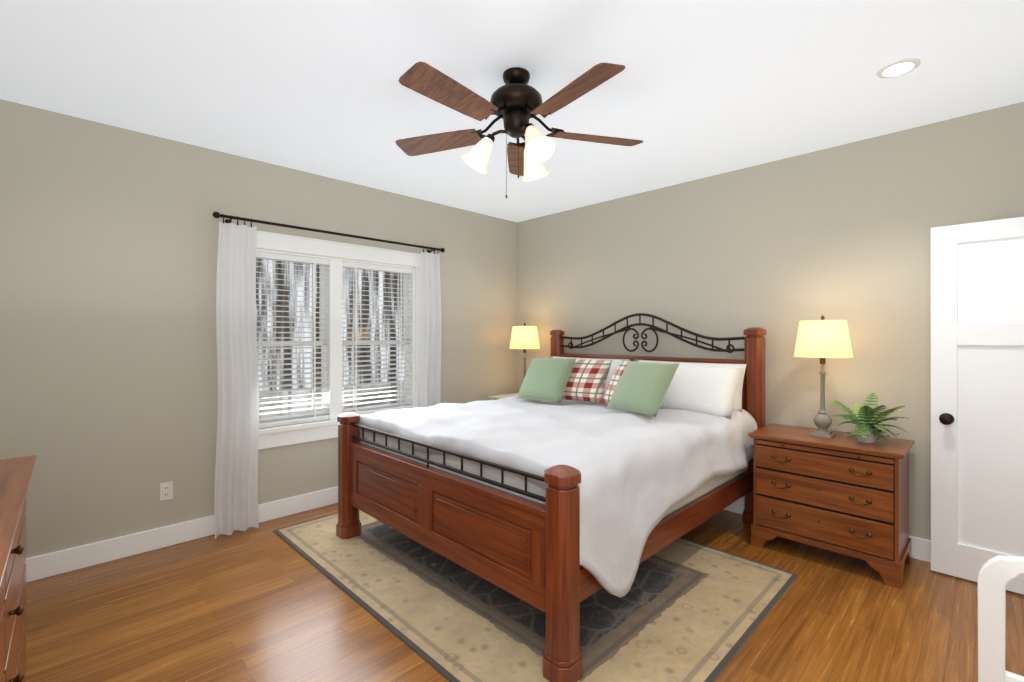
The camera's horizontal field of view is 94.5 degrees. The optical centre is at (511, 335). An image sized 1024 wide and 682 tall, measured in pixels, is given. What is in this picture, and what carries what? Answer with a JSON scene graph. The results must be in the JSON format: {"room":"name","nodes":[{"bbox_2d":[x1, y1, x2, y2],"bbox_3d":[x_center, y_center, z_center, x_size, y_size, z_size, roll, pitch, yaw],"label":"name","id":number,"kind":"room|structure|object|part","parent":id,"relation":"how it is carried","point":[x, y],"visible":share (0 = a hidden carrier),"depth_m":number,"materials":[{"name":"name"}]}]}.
{"room":"bedroom","nodes":[
{"label":"bedroom","id":0,"kind":"room"},
{"bbox_2d":[25,486,337,582],"bbox_3d":[-1.524,1.339,3.923,4.470,0.135,0.016,0,0,-45],"label":"baseboard","id":1,"kind":"structure","parent":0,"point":[63,561],"depth_m":3.08,"materials":[{"name":"white wood"}]},
{"bbox_2d":[0,99,516,557],"bbox_3d":[-1.582,0.047,3.982,4.770,2.720,0.150,0,0,-45],"label":"wall","id":2,"kind":"structure","parent":0,"point":[109,235],"depth_m":3.07,"materials":[{"name":"beige paint"}]},
{"bbox_2d":[160,481,172,500],"bbox_3d":[-2.305,1.040,3.155,0.070,0.115,0.008,0,0,-45],"label":"electrical outlet","id":3,"kind":"object","parent":2,"relation":"attached to","point":[166,490],"visible":1,"depth_m":3.15,"materials":[{"name":"white plastic"}]},
{"bbox_2d":[218,225,421,449],"bbox_3d":[-1.513,0.038,4.018,1.746,1.638,0.195,0,0,-45],"label":"window unit","id":4,"kind":"structure","parent":2,"relation":"in","point":[330,343],"depth_m":3.98,"materials":[{"name":"white"}]},
{"bbox_3d":[-1.541,0.027,4.047,1.420,1.240,0.039,0,0,-45],"label":"glass","id":5,"kind":"part","parent":4,"relation":"part of","materials":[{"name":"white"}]},
{"bbox_2d":[212,212,444,252],"bbox_3d":[-1.390,-0.831,3.979,1.972,0.052,0.124,0,0,-45],"label":"curtain rod","id":6,"kind":"object","parent":2,"relation":"attached to","point":[219,215],"visible":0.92,"depth_m":3.75,"materials":[{"name":"black metal"}]},
{"bbox_2d":[223,214,438,253],"bbox_3d":[-1.366,-0.815,3.949,1.835,0.064,0.038,0,0,-45],"label":"curtain rings","id":7,"kind":"object","parent":6,"relation":"hanging from","point":[251,226],"visible":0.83,"depth_m":3.42,"materials":[{"name":"black metal"}]},
{"bbox_2d":[214,221,258,538],"bbox_3d":[-1.958,0.303,3.358,0.281,2.183,0.072,0,0,-45],"label":"curtain","id":8,"kind":"object","parent":7,"relation":"hanging from","point":[236,488],"visible":0.98,"depth_m":3.37,"materials":[{"name":"white fabric"}]},
{"bbox_2d":[420,252,440,406],"bbox_3d":[-0.768,0.303,4.535,0.249,2.183,0.072,0,0,-45],"label":"panel","id":9,"kind":"object","parent":7,"relation":"hanging from","point":[430,376],"visible":0.62,"depth_m":4.53,"materials":[{"name":"white fabric"}]},
{"bbox_2d":[0,0,1023,221],"bbox_3d":[0.036,-1.353,2.347,4.870,0.080,4.850,0,0,-45],"label":"ceiling","id":10,"kind":"structure","parent":0,"point":[695,89],"depth_m":2.40,"materials":[{"name":"white paint"}]},
{"bbox_2d":[395,61,642,197],"bbox_3d":[0.011,-0.998,2.347,1.302,0.629,1.321,0,0,-45],"label":"fan","id":11,"kind":"object","parent":10,"relation":"hanging from","point":[515,104],"visible":1,"depth_m":2.29,"materials":[{"name":"brown wood"}]},
{"bbox_2d":[876,58,920,77],"bbox_3d":[1.895,-1.308,2.323,0.170,0.010,0.170,0,0,-45],"label":"recessed light","id":12,"kind":"object","parent":10,"relation":"in","point":[898,68],"visible":1,"depth_m":2.31,"materials":[{"name":"white plastic"}]},
{"bbox_2d":[25,503,1023,681],"bbox_3d":[0.036,1.437,2.347,4.870,0.060,4.850,0,0,-45],"label":"floor","id":13,"kind":"structure","parent":0,"point":[264,602],"depth_m":2.32,"materials":[{"name":"brown wood"}]},
{"bbox_2d":[0,455,35,681],"bbox_3d":[-1.501,0.947,1.124,0.465,0.920,1.760,0,0,-43],"label":"dresser","id":14,"kind":"object","parent":13,"relation":"on","point":[15,475],"visible":1,"depth_m":1.44,"materials":[{"name":"brown wood"}]},
{"bbox_2d":[488,393,517,399],"bbox_3d":[0.056,1.032,5.097,0.460,0.750,0.454,0,0,-45],"label":"nightstand","id":15,"kind":"object","parent":13,"relation":"on","point":[495,397],"visible":0.04,"depth_m":5.08,"materials":[{"name":"beige wood"}]},
{"bbox_2d":[509,323,539,387],"bbox_3d":[0.134,0.261,5.012,0.324,0.790,0.324,0,0,-45],"label":"lamp","id":16,"kind":"object","parent":15,"relation":"on","point":[524,337],"visible":0.69,"depth_m":4.89,"materials":[{"name":"beige fabric"}]},
{"bbox_3d":[0.134,0.024,5.012,0.324,0.235,0.324,0,0,-45],"label":"lamp shade","id":17,"kind":"part","parent":16,"relation":"part of","materials":[{"name":"beige fabric"}]},
{"bbox_2d":[273,510,797,681],"bbox_3d":[-0.021,1.402,3.079,1.960,0.010,2.830,0,0,-45],"label":"rug","id":18,"kind":"object","parent":13,"relation":"on","point":[684,610],"visible":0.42,"depth_m":2.41,"materials":[{"name":"fabric"}]},
{"bbox_2d":[336,313,765,681],"bbox_3d":[0.340,0.605,3.433,2.415,1.605,2.117,0,0,-45],"label":"bed","id":19,"kind":"object","parent":13,"relation":"on","point":[559,487],"visible":0.98,"depth_m":2.66,"materials":[{"name":"brown wood"}]},
{"bbox_2d":[348,390,761,597],"bbox_3d":[0.316,0.852,3.408,2.154,0.648,2.117,0,0,-45],"label":"duvet","id":20,"kind":"object","parent":19,"relation":"on","point":[645,480],"depth_m":2.60,"materials":[{"name":"white fabric"}]},
{"bbox_2d":[748,423,914,588],"bbox_3d":[2.049,1.032,3.066,0.517,0.750,0.812,0,0,-45],"label":"chest","id":21,"kind":"object","parent":13,"relation":"on","point":[840,492],"visible":1,"depth_m":2.86,"materials":[{"name":"brown wood"}]},
{"bbox_2d":[794,315,852,437],"bbox_3d":[2.026,0.261,3.086,0.324,0.790,0.324,0,0,-45],"label":"lamp","id":22,"kind":"object","parent":21,"relation":"on","point":[822,339],"visible":1,"depth_m":3.00,"materials":[{"name":"beige fabric"}]},
{"bbox_3d":[2.026,0.024,3.086,0.324,0.235,0.324,0,0,-45],"label":"lamp shade","id":23,"kind":"part","parent":22,"relation":"part of","materials":[{"name":"beige fabric"}]},
{"bbox_2d":[830,393,908,442],"bbox_3d":[2.206,0.516,2.935,0.456,0.280,0.434,0,0,-45],"label":"plant","id":24,"kind":"object","parent":21,"relation":"on","point":[868,429],"visible":1,"depth_m":2.87,"materials":[{"name":"green plant"}]},
{"bbox_2d":[978,555,1023,681],"bbox_3d":[1.293,0.914,0.988,0.534,0.985,0.460,0,0,-45],"label":"chair","id":25,"kind":"object","parent":13,"relation":"on","point":[997,574],"visible":1,"depth_m":0.97,"materials":[{"name":"white paint"}]},
{"bbox_2d":[517,102,1023,539],"bbox_3d":[1.730,0.047,3.918,0.150,2.720,4.600,0,0,-45],"label":"wall","id":26,"kind":"structure","parent":0,"point":[778,251],"depth_m":3.44,"materials":[{"name":"beige paint"}]},
{"bbox_2d":[723,497,930,562],"bbox_3d":[1.624,1.339,3.908,0.016,0.135,4.434,0,0,-45],"label":"baseboard","id":27,"kind":"structure","parent":26,"relation":"attached to","point":[921,548],"depth_m":2.97,"materials":[{"name":"white"}]},
{"bbox_3d":[1.653,0.047,0.712,4.470,2.720,0.150,0,0,-45],"label":"wall","id":28,"kind":"structure","parent":0,"visible":0},
{"bbox_2d":[931,217,1023,594],"bbox_3d":[2.787,0.379,2.538,0.177,2.033,0.810,0,0,-45],"label":"door","id":29,"kind":"structure","parent":28,"relation":"in","point":[977,395],"depth_m":2.68,"materials":[{"name":"white wood"}]},
{"label":"outside","id":30,"kind":"structure","parent":0,"visible":0},
{"bbox_2d":[256,259,403,418],"bbox_3d":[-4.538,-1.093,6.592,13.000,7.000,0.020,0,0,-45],"label":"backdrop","id":31,"kind":"structure","parent":30,"point":[345,276],"depth_m":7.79,"materials":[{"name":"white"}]}
]}

